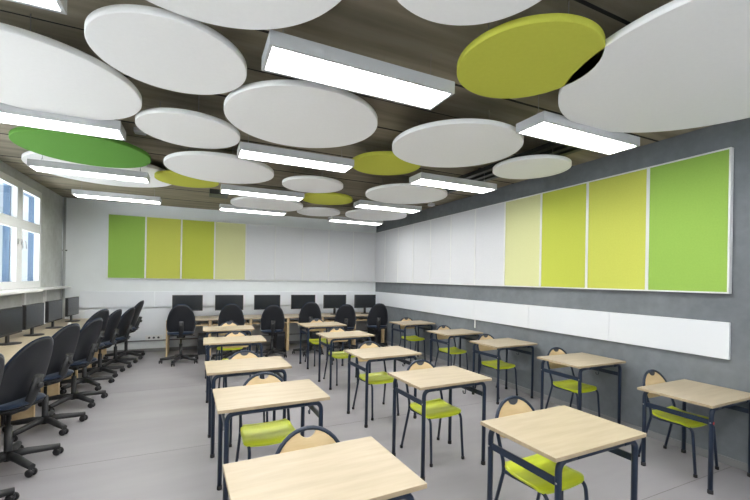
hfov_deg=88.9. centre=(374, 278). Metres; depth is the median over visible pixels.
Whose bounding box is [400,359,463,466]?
chair
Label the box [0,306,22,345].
monitor
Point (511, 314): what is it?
strip
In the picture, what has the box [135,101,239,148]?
ceiling disc
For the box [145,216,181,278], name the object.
wall panel
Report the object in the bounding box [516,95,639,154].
ceiling lamp
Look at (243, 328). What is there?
school desk
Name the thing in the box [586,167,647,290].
wall panel
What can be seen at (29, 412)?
computer desk
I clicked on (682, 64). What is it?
ceiling disc
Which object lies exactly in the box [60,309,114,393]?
office chair
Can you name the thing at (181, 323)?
office chair
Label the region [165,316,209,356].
computer desk
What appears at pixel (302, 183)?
ceiling disc
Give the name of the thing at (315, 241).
wall panel
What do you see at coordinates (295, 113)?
ceiling disc
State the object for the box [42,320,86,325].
countertop
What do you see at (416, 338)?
chair
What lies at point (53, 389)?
computer desk
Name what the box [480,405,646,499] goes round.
school desk
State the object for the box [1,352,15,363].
countertop
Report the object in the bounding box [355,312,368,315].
countertop
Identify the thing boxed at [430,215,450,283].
wall panel
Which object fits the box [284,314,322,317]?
countertop
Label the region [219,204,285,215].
ceiling lamp
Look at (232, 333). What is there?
chair
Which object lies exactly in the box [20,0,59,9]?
diffuser
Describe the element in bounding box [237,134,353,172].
ceiling lamp
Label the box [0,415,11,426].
computer tower
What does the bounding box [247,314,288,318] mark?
countertop
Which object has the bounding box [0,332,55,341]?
countertop
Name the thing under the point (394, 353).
school desk
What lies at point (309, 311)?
office chair
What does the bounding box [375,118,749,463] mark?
wall
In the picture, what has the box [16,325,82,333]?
countertop
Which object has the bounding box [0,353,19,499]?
office chair
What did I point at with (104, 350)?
computer desk
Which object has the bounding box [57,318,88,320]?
countertop
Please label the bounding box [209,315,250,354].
computer desk
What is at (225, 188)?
ceiling lamp
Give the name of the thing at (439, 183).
diffuser
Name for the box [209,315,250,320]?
countertop
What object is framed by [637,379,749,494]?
school desk
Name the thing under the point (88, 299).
strip
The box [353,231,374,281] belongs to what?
wall panel
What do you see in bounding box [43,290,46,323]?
duct
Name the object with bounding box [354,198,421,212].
ceiling lamp
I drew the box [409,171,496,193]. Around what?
ceiling lamp
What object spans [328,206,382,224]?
ceiling lamp
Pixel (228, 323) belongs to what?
chair
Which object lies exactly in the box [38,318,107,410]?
office chair
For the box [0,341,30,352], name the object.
countertop
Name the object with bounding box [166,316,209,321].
countertop
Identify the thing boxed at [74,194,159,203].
diffuser
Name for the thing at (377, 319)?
office chair
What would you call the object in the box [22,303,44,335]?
monitor
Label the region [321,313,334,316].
countertop
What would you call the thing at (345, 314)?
office chair
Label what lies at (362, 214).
ceiling disc
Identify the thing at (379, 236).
wall panel
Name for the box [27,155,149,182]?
ceiling lamp
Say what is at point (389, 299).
strip
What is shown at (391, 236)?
wall panel
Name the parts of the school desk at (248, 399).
leg, leg, rail, leg, leg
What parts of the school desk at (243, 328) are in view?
leg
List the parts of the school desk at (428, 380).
leg, leg, leg, rail, leg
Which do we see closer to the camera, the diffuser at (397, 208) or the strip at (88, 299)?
the diffuser at (397, 208)
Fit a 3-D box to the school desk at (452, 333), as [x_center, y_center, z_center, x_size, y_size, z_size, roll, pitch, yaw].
[1.324,1.252,6.359,0.750,0.757,0.530,1,0,-28]
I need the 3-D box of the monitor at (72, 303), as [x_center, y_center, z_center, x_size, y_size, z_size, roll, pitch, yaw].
[-5.545,0.555,7.021,0.230,0.440,0.570,1,0,-22]
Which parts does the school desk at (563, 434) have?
leg, leg, rail, leg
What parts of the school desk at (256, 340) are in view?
leg, rail, leg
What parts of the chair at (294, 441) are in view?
backrest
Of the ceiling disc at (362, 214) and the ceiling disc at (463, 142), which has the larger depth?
the ceiling disc at (362, 214)
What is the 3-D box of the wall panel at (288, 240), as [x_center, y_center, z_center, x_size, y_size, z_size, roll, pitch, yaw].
[-2.075,-0.608,9.230,0.660,1.303,0.050,1,0,-25]
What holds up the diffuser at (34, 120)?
attached to the ceiling lamp at (111, 129)
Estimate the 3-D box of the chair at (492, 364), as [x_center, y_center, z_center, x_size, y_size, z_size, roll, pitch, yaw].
[1.743,1.226,5.500,0.459,0.821,0.488,1,0,-27]
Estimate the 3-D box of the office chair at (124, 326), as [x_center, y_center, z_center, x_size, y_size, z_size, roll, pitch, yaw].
[-4.550,1.011,6.684,0.685,1.039,0.650,1,0,-1]
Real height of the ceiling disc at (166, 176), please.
0.170 m
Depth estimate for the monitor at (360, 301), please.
9.59 m
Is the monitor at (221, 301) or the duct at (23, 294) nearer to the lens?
the duct at (23, 294)
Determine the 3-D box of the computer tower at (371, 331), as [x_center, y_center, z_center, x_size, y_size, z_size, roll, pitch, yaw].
[-0.018,1.408,9.645,0.180,0.400,0.431,1,0,-25]
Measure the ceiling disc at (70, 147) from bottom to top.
0.250 m
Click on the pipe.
(64, 250)
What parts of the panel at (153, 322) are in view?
socket strip, edge rail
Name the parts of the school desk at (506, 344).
leg, leg, leg, rail, leg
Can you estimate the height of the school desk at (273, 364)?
0.757 m
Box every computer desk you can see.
[0,332,77,393]
[0,341,58,416]
[1,352,33,420]
[16,325,90,377]
[42,320,102,367]
[57,318,106,357]
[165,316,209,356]
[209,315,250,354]
[247,314,288,350]
[284,314,322,349]
[321,313,354,347]
[354,312,384,344]
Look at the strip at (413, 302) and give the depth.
8.10 m
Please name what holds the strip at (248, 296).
attached to the wall at (86, 219)
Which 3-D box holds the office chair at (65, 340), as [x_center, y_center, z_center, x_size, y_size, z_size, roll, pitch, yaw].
[-3.397,1.001,3.913,0.685,1.099,0.650,1,0,5]
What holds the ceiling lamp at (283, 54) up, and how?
hanging from the ceiling
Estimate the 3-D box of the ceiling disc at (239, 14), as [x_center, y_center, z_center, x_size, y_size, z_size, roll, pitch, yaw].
[-0.595,-1.367,1.329,1.166,0.250,1.166,1,0,-25]
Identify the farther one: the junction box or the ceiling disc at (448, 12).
the junction box
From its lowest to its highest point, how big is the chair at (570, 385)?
0.821 m
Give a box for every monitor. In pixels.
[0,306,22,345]
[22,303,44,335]
[45,299,62,328]
[65,297,79,321]
[172,295,202,310]
[215,295,242,310]
[254,295,279,309]
[291,295,314,314]
[323,295,345,314]
[354,295,375,313]
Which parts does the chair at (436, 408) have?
backrest, leg, frame, seat, leg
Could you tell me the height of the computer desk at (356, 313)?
0.735 m
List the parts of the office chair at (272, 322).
seat, backrest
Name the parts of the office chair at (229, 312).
backrest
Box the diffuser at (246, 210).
[220,208,283,214]
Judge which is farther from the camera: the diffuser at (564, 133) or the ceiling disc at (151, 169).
the ceiling disc at (151, 169)
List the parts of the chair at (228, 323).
backrest, seat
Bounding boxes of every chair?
[0,336,63,477]
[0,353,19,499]
[2,323,87,441]
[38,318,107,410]
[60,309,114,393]
[78,309,124,377]
[92,307,137,367]
[103,300,144,359]
[159,304,197,366]
[211,304,243,359]
[215,321,242,360]
[218,331,250,387]
[223,350,267,446]
[235,372,295,461]
[255,305,286,357]
[275,425,339,453]
[292,302,323,356]
[305,318,332,365]
[323,327,357,385]
[328,304,355,350]
[352,341,398,419]
[366,303,387,346]
[399,317,425,361]
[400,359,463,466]
[434,325,467,369]
[474,334,517,398]
[494,395,588,499]
[545,347,600,417]
[638,369,718,477]
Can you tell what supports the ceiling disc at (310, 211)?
hanging from the ceiling
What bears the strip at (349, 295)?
attached to the wall at (86, 219)
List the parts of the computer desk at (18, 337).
panel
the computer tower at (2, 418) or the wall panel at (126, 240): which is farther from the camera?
the wall panel at (126, 240)
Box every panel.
[85,305,370,341]
[107,213,145,278]
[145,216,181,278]
[181,219,214,279]
[214,221,245,279]
[245,224,275,280]
[275,226,302,280]
[302,228,328,280]
[328,230,353,281]
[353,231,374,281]
[375,231,384,281]
[384,228,397,282]
[397,224,412,282]
[412,220,430,283]
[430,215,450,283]
[450,209,474,284]
[474,202,504,285]
[504,193,540,286]
[540,182,587,288]
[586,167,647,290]
[646,147,733,293]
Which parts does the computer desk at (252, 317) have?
panel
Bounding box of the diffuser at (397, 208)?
[356,205,416,212]
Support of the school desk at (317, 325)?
on the floor
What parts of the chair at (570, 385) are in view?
backrest, frame, leg, seat, leg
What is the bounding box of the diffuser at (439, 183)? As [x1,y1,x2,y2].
[413,179,492,192]
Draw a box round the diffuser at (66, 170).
[31,166,147,182]
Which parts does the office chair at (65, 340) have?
seat, backrest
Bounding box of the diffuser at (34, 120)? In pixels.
[0,113,122,138]
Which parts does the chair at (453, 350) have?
leg, backrest, frame, seat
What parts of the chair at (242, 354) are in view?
leg, backrest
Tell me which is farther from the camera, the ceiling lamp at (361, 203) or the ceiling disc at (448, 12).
the ceiling lamp at (361, 203)
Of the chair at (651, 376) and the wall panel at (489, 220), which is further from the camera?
the wall panel at (489, 220)
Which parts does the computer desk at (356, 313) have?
panel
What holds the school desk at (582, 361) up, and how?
on the floor
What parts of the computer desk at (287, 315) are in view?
panel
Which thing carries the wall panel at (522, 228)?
attached to the wall at (731, 426)
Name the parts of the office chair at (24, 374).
seat, backrest, adjuster knob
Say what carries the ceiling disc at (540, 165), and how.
hanging from the ceiling
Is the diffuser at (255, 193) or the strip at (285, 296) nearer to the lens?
the diffuser at (255, 193)
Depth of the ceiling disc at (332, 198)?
5.94 m
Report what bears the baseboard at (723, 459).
attached to the wall at (731, 426)
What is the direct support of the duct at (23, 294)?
attached to the wall at (52, 203)
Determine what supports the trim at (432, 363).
attached to the wall at (731, 426)
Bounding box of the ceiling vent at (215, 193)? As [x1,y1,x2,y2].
[209,189,228,198]
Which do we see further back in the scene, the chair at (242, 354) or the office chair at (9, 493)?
the chair at (242, 354)
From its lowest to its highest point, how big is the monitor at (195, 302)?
0.475 m
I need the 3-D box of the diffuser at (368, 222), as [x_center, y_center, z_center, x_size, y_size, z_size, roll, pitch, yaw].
[-0.403,-1.195,8.074,1.109,0.005,0.239,1,0,-25]
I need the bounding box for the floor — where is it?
[0,340,749,499]
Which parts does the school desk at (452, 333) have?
leg, leg, leg, rail, leg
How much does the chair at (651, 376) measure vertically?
0.786 m
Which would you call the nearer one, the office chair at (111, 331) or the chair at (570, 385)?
the chair at (570, 385)
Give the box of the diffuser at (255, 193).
[222,190,301,200]
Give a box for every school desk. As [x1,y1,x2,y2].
[203,325,254,378]
[203,335,266,402]
[204,356,291,457]
[213,379,329,499]
[223,436,426,499]
[297,322,346,368]
[316,331,374,389]
[344,346,421,427]
[388,366,491,480]
[389,320,434,363]
[427,329,482,370]
[470,338,537,404]
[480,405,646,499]
[537,352,625,423]
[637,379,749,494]
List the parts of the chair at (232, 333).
backrest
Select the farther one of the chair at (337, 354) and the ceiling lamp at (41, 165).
the chair at (337, 354)
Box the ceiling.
[0,0,711,221]
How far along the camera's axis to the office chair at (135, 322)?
7.33 m
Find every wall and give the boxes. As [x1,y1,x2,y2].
[0,161,62,308]
[61,197,375,350]
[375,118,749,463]
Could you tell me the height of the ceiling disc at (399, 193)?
0.250 m
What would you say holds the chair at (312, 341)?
on the floor
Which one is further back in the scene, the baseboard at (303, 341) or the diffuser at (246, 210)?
the baseboard at (303, 341)
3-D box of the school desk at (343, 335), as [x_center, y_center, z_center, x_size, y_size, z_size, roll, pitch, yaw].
[-0.468,1.222,5.879,0.750,0.757,0.530,1,0,-28]
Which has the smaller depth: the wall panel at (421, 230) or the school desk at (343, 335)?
the school desk at (343, 335)
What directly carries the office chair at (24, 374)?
on the floor
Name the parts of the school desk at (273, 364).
leg, leg, rail, leg, leg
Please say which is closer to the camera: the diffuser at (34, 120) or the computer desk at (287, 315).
the diffuser at (34, 120)
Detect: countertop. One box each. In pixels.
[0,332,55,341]
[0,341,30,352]
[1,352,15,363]
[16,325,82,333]
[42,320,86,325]
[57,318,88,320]
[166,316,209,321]
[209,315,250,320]
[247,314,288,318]
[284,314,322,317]
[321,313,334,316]
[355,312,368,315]
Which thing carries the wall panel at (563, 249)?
attached to the wall at (731, 426)
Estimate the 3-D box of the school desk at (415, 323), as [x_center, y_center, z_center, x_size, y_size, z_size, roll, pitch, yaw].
[0.734,1.242,7.629,0.750,0.757,0.530,1,0,-28]
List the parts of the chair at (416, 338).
backrest, frame, seat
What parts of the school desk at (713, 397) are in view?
leg, leg, leg, rail, leg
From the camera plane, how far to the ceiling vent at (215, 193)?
6.56 m
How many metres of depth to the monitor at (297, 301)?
8.91 m
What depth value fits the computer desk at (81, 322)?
6.80 m
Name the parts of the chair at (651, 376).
backrest, frame, leg, seat, leg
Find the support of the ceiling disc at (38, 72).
hanging from the ceiling
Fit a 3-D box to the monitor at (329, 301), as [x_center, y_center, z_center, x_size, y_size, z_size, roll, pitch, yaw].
[-0.971,0.619,9.280,0.570,0.475,0.230,1,0,-25]
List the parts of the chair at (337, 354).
leg, frame, backrest, seat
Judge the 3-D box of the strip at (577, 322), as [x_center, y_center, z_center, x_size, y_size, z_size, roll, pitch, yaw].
[2.452,0.542,4.936,0.030,0.329,1.175,1,0,-25]
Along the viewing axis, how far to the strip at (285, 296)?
9.31 m
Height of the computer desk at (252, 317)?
0.735 m
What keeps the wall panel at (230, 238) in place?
attached to the wall at (86, 219)
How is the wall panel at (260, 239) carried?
attached to the wall at (86, 219)
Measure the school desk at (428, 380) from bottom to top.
0.757 m
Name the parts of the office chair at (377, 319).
seat, backrest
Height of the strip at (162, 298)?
0.329 m
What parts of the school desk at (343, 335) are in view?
leg, leg, rail, leg, leg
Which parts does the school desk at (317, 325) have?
leg, leg, rail, leg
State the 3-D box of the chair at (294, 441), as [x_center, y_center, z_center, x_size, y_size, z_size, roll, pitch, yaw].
[-0.261,1.193,1.828,0.459,0.821,0.488,1,0,-27]
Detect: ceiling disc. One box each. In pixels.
[0,14,141,119]
[9,126,150,167]
[21,151,171,187]
[84,4,246,94]
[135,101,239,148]
[146,0,340,29]
[154,170,218,187]
[164,146,273,183]
[224,79,377,147]
[230,196,302,211]
[282,175,342,192]
[297,207,339,215]
[302,192,352,204]
[345,209,406,220]
[353,149,420,174]
[365,178,446,203]
[392,118,523,167]
[397,0,540,25]
[457,1,605,98]
[493,154,571,178]
[558,0,749,132]
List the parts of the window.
sash, sash, sash, sash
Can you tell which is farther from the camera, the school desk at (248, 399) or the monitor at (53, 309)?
the monitor at (53, 309)
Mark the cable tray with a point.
(484, 174)
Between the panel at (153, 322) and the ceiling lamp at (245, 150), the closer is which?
the ceiling lamp at (245, 150)
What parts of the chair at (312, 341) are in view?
backrest, seat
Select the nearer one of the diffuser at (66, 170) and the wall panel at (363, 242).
the diffuser at (66, 170)
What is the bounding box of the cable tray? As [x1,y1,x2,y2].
[445,142,583,193]
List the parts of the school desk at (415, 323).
leg, leg, leg, leg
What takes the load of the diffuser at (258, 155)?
attached to the ceiling lamp at (245, 150)
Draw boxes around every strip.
[80,291,154,307]
[155,291,219,306]
[220,291,277,305]
[278,291,329,304]
[330,292,374,303]
[375,292,382,303]
[383,292,405,308]
[406,294,434,312]
[435,297,473,319]
[474,300,528,327]
[528,305,608,340]
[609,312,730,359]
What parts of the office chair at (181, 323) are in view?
seat, backrest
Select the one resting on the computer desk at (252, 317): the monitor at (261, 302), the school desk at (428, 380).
the monitor at (261, 302)
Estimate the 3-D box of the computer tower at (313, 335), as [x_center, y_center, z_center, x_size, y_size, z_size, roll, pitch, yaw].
[-1.451,1.384,8.979,0.180,0.400,0.431,1,0,-25]
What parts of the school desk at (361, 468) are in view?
leg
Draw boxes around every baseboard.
[107,339,367,353]
[384,340,747,471]
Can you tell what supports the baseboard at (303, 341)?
attached to the wall at (86, 219)
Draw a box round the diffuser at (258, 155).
[239,150,350,171]
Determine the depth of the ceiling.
3.06 m
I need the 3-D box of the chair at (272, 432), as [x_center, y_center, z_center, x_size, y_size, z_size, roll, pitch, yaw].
[-0.830,1.183,2.967,0.459,0.821,0.488,1,0,-26]
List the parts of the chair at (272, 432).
leg, backrest, seat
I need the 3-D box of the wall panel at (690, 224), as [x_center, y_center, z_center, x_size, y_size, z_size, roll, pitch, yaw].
[3.026,-0.522,3.715,0.050,1.303,0.687,1,0,-25]
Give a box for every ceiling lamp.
[0,103,125,140]
[8,0,66,14]
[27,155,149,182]
[71,187,161,204]
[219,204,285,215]
[220,184,303,200]
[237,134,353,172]
[261,28,454,110]
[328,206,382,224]
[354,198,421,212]
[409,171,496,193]
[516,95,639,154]
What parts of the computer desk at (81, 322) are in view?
panel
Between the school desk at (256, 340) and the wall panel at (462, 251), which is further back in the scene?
the wall panel at (462, 251)
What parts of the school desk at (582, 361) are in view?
leg, leg, rail, leg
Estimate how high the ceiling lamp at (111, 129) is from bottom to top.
0.300 m
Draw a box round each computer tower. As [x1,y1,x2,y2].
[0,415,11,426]
[197,333,205,354]
[273,331,284,348]
[309,331,318,346]
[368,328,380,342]
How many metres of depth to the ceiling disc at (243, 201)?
6.43 m
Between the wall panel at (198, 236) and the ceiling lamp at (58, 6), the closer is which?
the ceiling lamp at (58, 6)
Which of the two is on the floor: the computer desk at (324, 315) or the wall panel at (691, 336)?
the computer desk at (324, 315)
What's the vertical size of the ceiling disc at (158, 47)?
0.250 m
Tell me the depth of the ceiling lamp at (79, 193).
5.93 m
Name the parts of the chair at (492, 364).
frame, backrest, seat, leg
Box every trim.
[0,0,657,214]
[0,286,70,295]
[0,363,729,499]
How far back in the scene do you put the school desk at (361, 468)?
1.65 m
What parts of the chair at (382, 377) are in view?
leg, backrest, frame, seat, leg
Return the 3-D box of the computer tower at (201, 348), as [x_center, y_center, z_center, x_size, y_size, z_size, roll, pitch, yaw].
[-3.600,1.348,7.980,0.180,0.400,0.431,1,0,-25]
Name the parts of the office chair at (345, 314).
backrest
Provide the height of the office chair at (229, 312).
1.099 m
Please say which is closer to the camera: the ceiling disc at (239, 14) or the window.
the ceiling disc at (239, 14)
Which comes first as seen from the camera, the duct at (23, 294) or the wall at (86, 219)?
the duct at (23, 294)
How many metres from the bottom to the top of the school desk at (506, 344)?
0.757 m
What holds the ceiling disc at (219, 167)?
hanging from the ceiling
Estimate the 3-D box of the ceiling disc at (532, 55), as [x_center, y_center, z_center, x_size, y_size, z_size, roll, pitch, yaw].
[0.870,-1.343,2.197,0.780,0.250,0.780,1,0,-25]
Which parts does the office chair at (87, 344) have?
seat, backrest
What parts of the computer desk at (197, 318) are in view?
panel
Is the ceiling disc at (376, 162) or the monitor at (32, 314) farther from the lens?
the monitor at (32, 314)
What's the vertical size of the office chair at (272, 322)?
1.069 m
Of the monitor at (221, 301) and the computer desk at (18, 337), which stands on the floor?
the computer desk at (18, 337)
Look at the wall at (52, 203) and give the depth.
6.59 m
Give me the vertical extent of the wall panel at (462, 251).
1.303 m
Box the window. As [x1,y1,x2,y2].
[0,171,41,289]
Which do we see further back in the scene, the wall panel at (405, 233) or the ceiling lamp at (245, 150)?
the wall panel at (405, 233)
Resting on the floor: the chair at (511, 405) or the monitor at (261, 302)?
the chair at (511, 405)
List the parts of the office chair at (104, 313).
backrest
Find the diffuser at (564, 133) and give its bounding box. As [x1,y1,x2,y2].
[521,122,634,153]
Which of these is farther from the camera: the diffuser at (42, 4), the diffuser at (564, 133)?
the diffuser at (564, 133)
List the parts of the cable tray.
rail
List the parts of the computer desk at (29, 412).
panel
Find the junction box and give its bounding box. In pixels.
[134,127,145,135]
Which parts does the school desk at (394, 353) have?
leg, leg, rail, leg, leg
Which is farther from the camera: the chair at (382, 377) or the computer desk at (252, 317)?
the computer desk at (252, 317)
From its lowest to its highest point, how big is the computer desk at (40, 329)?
0.740 m
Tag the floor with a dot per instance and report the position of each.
(125, 423)
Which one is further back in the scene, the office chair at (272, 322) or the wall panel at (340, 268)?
the wall panel at (340, 268)
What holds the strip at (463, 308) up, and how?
attached to the wall at (731, 426)
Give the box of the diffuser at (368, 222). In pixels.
[331,220,379,224]
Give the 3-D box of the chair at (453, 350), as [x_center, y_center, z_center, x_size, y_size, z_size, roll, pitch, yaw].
[1.298,1.219,6.517,0.459,0.821,0.488,1,0,-28]
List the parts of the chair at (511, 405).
backrest, frame, leg, seat, leg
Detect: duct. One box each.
[22,293,25,330]
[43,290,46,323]
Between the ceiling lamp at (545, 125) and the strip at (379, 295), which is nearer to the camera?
the ceiling lamp at (545, 125)
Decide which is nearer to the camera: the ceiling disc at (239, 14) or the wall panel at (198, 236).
the ceiling disc at (239, 14)
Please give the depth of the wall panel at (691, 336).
3.80 m
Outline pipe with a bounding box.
[62,197,66,318]
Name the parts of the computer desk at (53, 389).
panel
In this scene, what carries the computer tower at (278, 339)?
on the floor
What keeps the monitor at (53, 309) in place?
on the computer desk at (40, 329)

